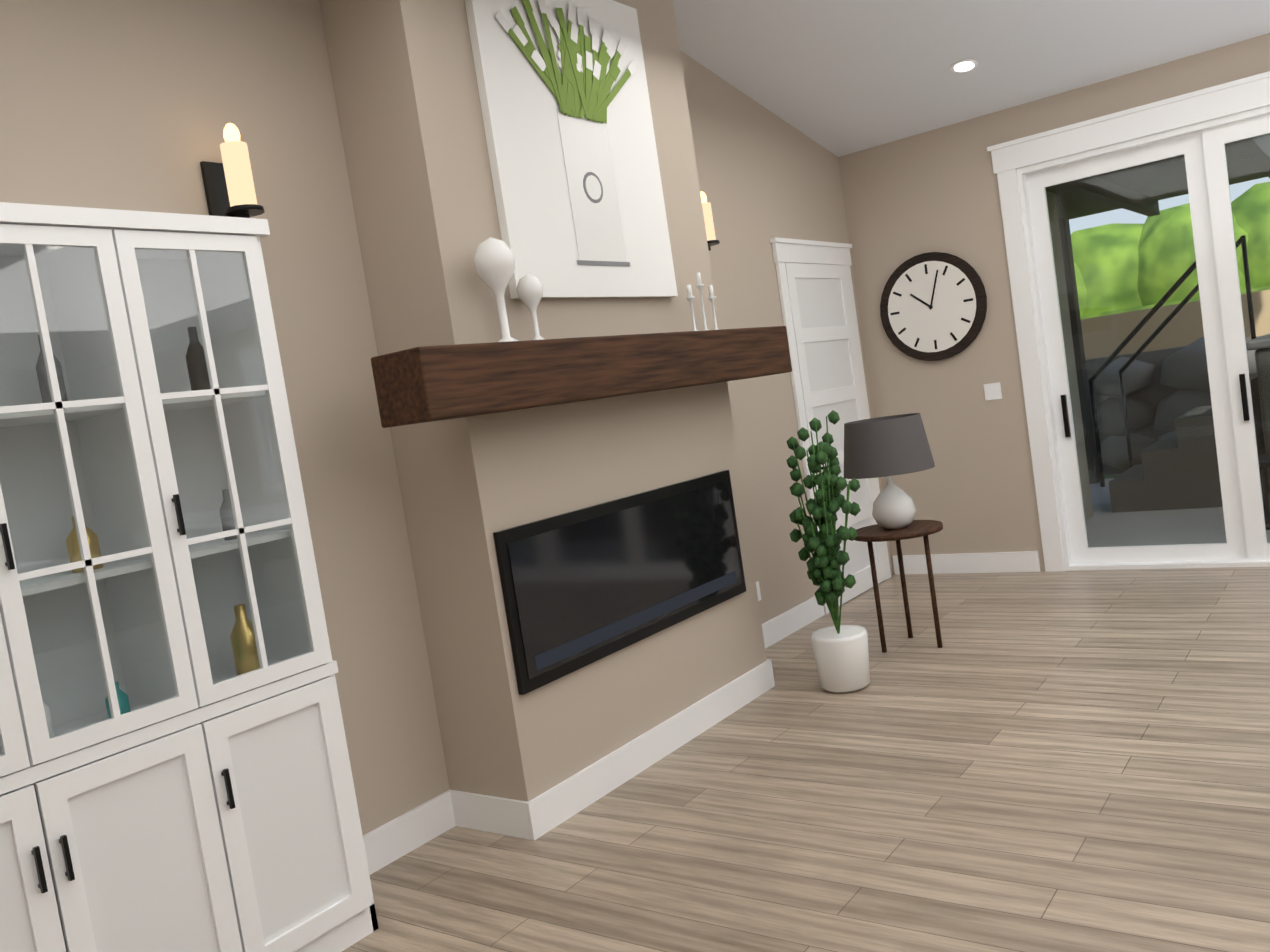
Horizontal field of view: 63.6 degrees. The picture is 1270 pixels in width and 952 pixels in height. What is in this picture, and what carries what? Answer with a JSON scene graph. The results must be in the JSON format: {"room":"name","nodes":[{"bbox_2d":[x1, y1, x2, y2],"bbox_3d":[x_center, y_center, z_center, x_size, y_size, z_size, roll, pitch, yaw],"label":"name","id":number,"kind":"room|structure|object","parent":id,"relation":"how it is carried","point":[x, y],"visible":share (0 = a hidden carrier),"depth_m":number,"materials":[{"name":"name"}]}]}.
{"room":"living room","nodes":[
{"label":"living room","id":0,"kind":"room"},
{"bbox_2d":[0,0,892,834],"bbox_3d":[-0.837,-0.621,4.605,0.150,4.100,8.900,-6,5,37],"label":"wall","id":1,"kind":"structure","parent":0,"point":[124,104],"depth_m":3.98,"materials":[{"name":"beige paint"}]},
{"bbox_2d":[200,123,264,217],"bbox_3d":[-1.406,-1.005,3.599,0.205,0.445,0.130,-6,5,37],"label":"sconce","id":2,"kind":"object","parent":1,"relation":"attached to","point":[228,182],"visible":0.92,"depth_m":3.55,"materials":[{"name":"beige wax"}]},
{"bbox_2d":[363,790,454,874],"bbox_3d":[-0.971,1.442,4.020,0.018,0.150,0.718,-6,5,37],"label":"baseboard","id":3,"kind":"structure","parent":1,"relation":"attached to","point":[393,840],"depth_m":4.09,"materials":[{"name":"white paint"}]},
{"bbox_2d":[700,191,719,250],"bbox_3d":[0.391,-1.444,6.037,0.205,0.445,0.130,-6,5,37],"label":"sconce","id":4,"kind":"object","parent":1,"relation":"attached to","point":[709,225],"visible":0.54,"depth_m":5.97,"materials":[{"name":"beige wax"}]},
{"bbox_2d":[756,581,760,600],"bbox_3d":[0.761,0.726,6.419,0.006,0.120,0.080,-6,5,37],"label":"electrical outlet plate","id":5,"kind":"object","parent":1,"relation":"attached to","point":[757,583],"depth_m":6.43,"materials":[{"name":"white paint"}]},
{"bbox_2d":[762,596,824,648],"bbox_3d":[0.838,1.000,6.475,0.018,0.150,1.558,-6,5,37],"label":"baseboard","id":6,"kind":"structure","parent":1,"relation":"attached to","point":[781,626],"depth_m":6.71,"materials":[{"name":"white paint"}]},
{"bbox_2d":[769,237,890,613],"bbox_3d":[1.492,-0.409,7.464,0.085,2.600,1.230,-6,5,37],"label":"door","id":7,"kind":"structure","parent":1,"relation":"attached to","point":[816,293],"depth_m":7.45,"materials":[{"name":"white paint"}]},
{"bbox_2d":[319,0,766,801],"bbox_3d":[-0.306,-0.688,4.816,0.448,4.047,1.940,-6,5,37],"label":"wall","id":8,"kind":"structure","parent":0,"point":[403,72],"depth_m":4.14,"materials":[{"name":"beige paint"}]},
{"bbox_2d":[451,790,530,839],"bbox_3d":[-0.591,1.375,4.168,0.420,0.150,0.016,-6,5,37],"label":"baseboard","id":9,"kind":"structure","parent":8,"relation":"attached to","point":[498,815],"depth_m":4.16,"materials":[{"name":"white paint"}]},
{"bbox_2d":[464,0,677,298],"bbox_3d":[-0.243,-1.498,4.580,0.056,1.400,1.170,-6,5,37],"label":"picture","id":10,"kind":"object","parent":8,"relation":"attached to","point":[569,133],"visible":1,"depth_m":4.50,"materials":[{"name":"white"}]},
{"bbox_2d":[371,326,791,427],"bbox_3d":[-0.038,-0.488,4.555,0.258,0.250,2.620,-6,5,37],"label":"mantel shelf","id":11,"kind":"object","parent":8,"relation":"attached to","point":[421,384],"visible":1,"depth_m":3.98,"materials":[{"name":"brown wood"}]},
{"bbox_2d":[686,282,705,330],"bbox_3d":[0.281,-0.819,5.038,0.057,0.240,0.060,-6,5,37],"label":"candle","id":12,"kind":"object","parent":11,"relation":"on","point":[699,286],"depth_m":5.04,"materials":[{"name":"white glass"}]},
{"bbox_2d":[696,273,716,329],"bbox_3d":[0.335,-0.863,5.116,0.057,0.300,0.060,-6,5,37],"label":"candle","id":13,"kind":"object","parent":11,"relation":"on","point":[698,277],"depth_m":5.12,"materials":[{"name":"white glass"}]},
{"bbox_2d":[711,285,718,329],"bbox_3d":[0.398,-0.848,5.197,0.057,0.240,0.060,-6,5,37],"label":"candle","id":14,"kind":"object","parent":11,"relation":"on","point":[713,297],"depth_m":5.19,"materials":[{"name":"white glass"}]},
{"bbox_2d":[493,470,745,694],"bbox_3d":[0.021,0.415,4.705,0.032,0.650,1.750,-6,5,37],"label":"fireplace insert","id":15,"kind":"object","parent":8,"relation":"attached to","point":[583,587],"visible":0.98,"depth_m":4.53,"materials":[{"name":"black glass"}]},
{"bbox_2d":[523,659,774,840],"bbox_3d":[0.167,1.217,4.811,0.018,0.150,1.976,-6,5,37],"label":"baseboard","id":16,"kind":"structure","parent":8,"relation":"attached to","point":[564,800],"depth_m":4.60,"materials":[{"name":"white paint"}]},
{"bbox_2d":[342,567,1269,951],"bbox_3d":[4.854,0.932,0.692,13.670,0.100,8.900,-6,5,37],"label":"floor","id":17,"kind":"structure","parent":0,"point":[1062,761],"depth_m":3.85,"materials":[{"name":"brown wood"}]},
{"bbox_2d":[0,202,267,951],"bbox_3d":[-1.753,0.507,2.768,0.416,2.400,1.013,-6,5,37],"label":"tall cabinet","id":18,"kind":"object","parent":17,"relation":"on","point":[174,766],"depth_m":2.95,"materials":[{"name":"white paint"}]},
{"bbox_2d":[136,211,378,951],"bbox_3d":[-1.359,0.410,3.302,0.416,2.400,0.545,-6,5,37],"label":"tall cabinet","id":19,"kind":"object","parent":17,"relation":"on","point":[207,279],"depth_m":3.33,"materials":[{"name":"white paint"}]},
{"bbox_2d":[786,410,869,692],"bbox_3d":[1.023,0.389,5.381,0.360,1.451,0.491,-6,5,37],"label":"potted plant","id":20,"kind":"object","parent":17,"relation":"on","point":[841,654],"visible":1,"depth_m":5.27,"materials":[{"name":"green plant"}]},
{"bbox_2d":[854,520,942,652],"bbox_3d":[1.568,0.647,5.973,0.520,0.700,0.520,-6,5,37],"label":"side table","id":21,"kind":"object","parent":17,"relation":"on","point":[870,534],"visible":0.81,"depth_m":5.89,"materials":[{"name":"brown wood"}]},
{"bbox_2d":[844,413,934,529],"bbox_3d":[1.469,-0.015,5.927,0.520,0.640,0.520,-6,5,37],"label":"table lamp","id":22,"kind":"object","parent":21,"relation":"on","point":[888,447],"visible":1,"depth_m":5.75,"materials":[{"name":"grey fabric"}]},
{"bbox_2d":[673,0,1269,156],"bbox_3d":[5.752,-3.133,2.403,13.670,0.920,3.950,-6,5,37],"label":"ceiling","id":23,"kind":"structure","parent":0,"point":[838,78],"depth_m":6.28,"materials":[{"name":"white paint"}]},
{"bbox_2d":[950,59,977,72],"bbox_3d":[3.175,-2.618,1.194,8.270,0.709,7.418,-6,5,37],"label":"recessed light","id":24,"kind":"object","parent":23,"relation":"attached to","point":[963,65],"visible":1,"depth_m":6.48,"materials":[{"name":"white paint"}]},
{"bbox_2d":[838,33,1269,573],"bbox_3d":[7.169,-1.388,4.058,13.670,3.330,0.150,-6,5,37],"label":"wall","id":25,"kind":"structure","parent":0,"point":[973,490],"depth_m":7.53,"materials":[{"name":"beige paint"}]},
{"bbox_2d":[880,252,986,360],"bbox_3d":[2.204,-1.255,7.610,0.800,0.800,0.053,-6,5,37],"label":"wall clock","id":26,"kind":"object","parent":25,"relation":"attached to","point":[933,306],"visible":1,"depth_m":7.58,"materials":[{"name":"brown wood"}]},
{"bbox_2d":[892,551,1039,574],"bbox_3d":[2.490,0.662,7.768,1.110,0.150,0.018,-6,5,37],"label":"baseboard","id":27,"kind":"structure","parent":25,"relation":"attached to","point":[1024,561],"depth_m":7.72,"materials":[{"name":"white paint"}]},
{"bbox_2d":[983,382,1001,400],"bbox_3d":[2.605,-0.616,7.460,0.120,0.120,0.006,-6,5,37],"label":"light switch","id":28,"kind":"object","parent":25,"relation":"attached to","point":[992,391],"depth_m":7.46,"materials":[{"name":"white paint"}]},
{"bbox_2d":[987,71,1269,571],"bbox_3d":[4.669,-1.005,5.941,4.810,3.050,0.196,-6,5,37],"label":"sliding door","id":29,"kind":"structure","parent":25,"relation":"attached to","point":[1194,131],"depth_m":6.84,"materials":[{"name":"white paint"}]},
{"label":"outside","id":30,"kind":"structure","parent":0,"visible":0},
{"bbox_2d":[1085,474,1269,546],"bbox_3d":[10.460,-0.994,16.390,44.000,0.115,23.250,-6,5,37],"label":"ground","id":31,"kind":"structure","parent":30,"point":[1139,520],"depth_m":8.53,"materials":[{"name":"grey concrete"}]},
{"bbox_2d":[1046,134,1269,520],"bbox_3d":[3.256,-1.103,10.018,5.400,3.105,4.630,-6,5,37],"label":"patio cover","id":32,"kind":"object","parent":31,"relation":"on","point":[1059,248],"depth_m":9.32,"materials":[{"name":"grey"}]},
{"bbox_2d":[1071,182,1269,318],"bbox_3d":[7.779,-2.096,12.410,41.276,3.430,1.677,-6,5,37],"label":"trees","id":33,"kind":"object","parent":31,"relation":"on","point":[1116,260],"depth_m":12.60,"materials":[{"name":"green plant"}]},
{"bbox_2d":[1085,335,1263,474],"bbox_3d":[6.748,-0.808,11.093,40.423,1.590,1.020,-6,5,37],"label":"rockery","id":34,"kind":"object","parent":31,"relation":"on","point":[1159,432],"depth_m":11.67,"materials":[{"name":"grey stone"}]},
{"bbox_2d":[1081,289,1269,359],"bbox_3d":[6.940,-1.133,11.742,40.000,1.870,0.250,-6,5,37],"label":"wall","id":35,"kind":"structure","parent":31,"relation":"on","point":[1172,325],"depth_m":12.06,"materials":[{"name":"brown"}]},
{"bbox_2d":[1109,373,1269,512],"bbox_3d":[5.153,-0.318,9.534,1.200,1.065,1.200,-6,5,37],"label":"steps","id":36,"kind":"structure","parent":31,"relation":"on","point":[1210,482],"depth_m":9.09,"materials":[{"name":"grey"}]},
{"bbox_2d":[1088,261,1198,486],"bbox_3d":[4.617,-0.983,8.993,1.220,2.100,0.044,-6,5,37],"label":"handrail","id":37,"kind":"object","parent":36,"relation":"attached to","point":[1157,331],"depth_m":9.38,"materials":[{"name":"black metal"}]},
{"bbox_2d":[1235,235,1255,339],"bbox_3d":[5.381,-1.170,10.028,1.220,2.100,0.044,-6,5,37],"label":"handrail","id":38,"kind":"object","parent":36,"relation":"attached to","point":[1243,243],"depth_m":9.62,"materials":[{"name":"black metal"}]},
{"bbox_2d":[1246,334,1269,491],"bbox_3d":[7.748,-0.778,8.104,4.700,1.405,2.400,-6,5,37],"label":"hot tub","id":39,"kind":"object","parent":31,"relation":"on","point":[1263,364],"depth_m":8.52,"materials":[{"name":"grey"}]},
{"bbox_2d":[1258,454,1269,529],"bbox_3d":[4.819,0.126,7.852,0.540,0.520,0.532,-6,5,37],"label":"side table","id":40,"kind":"object","parent":31,"relation":"on","point":[1264,485],"depth_m":7.83,"materials":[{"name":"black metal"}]}
]}

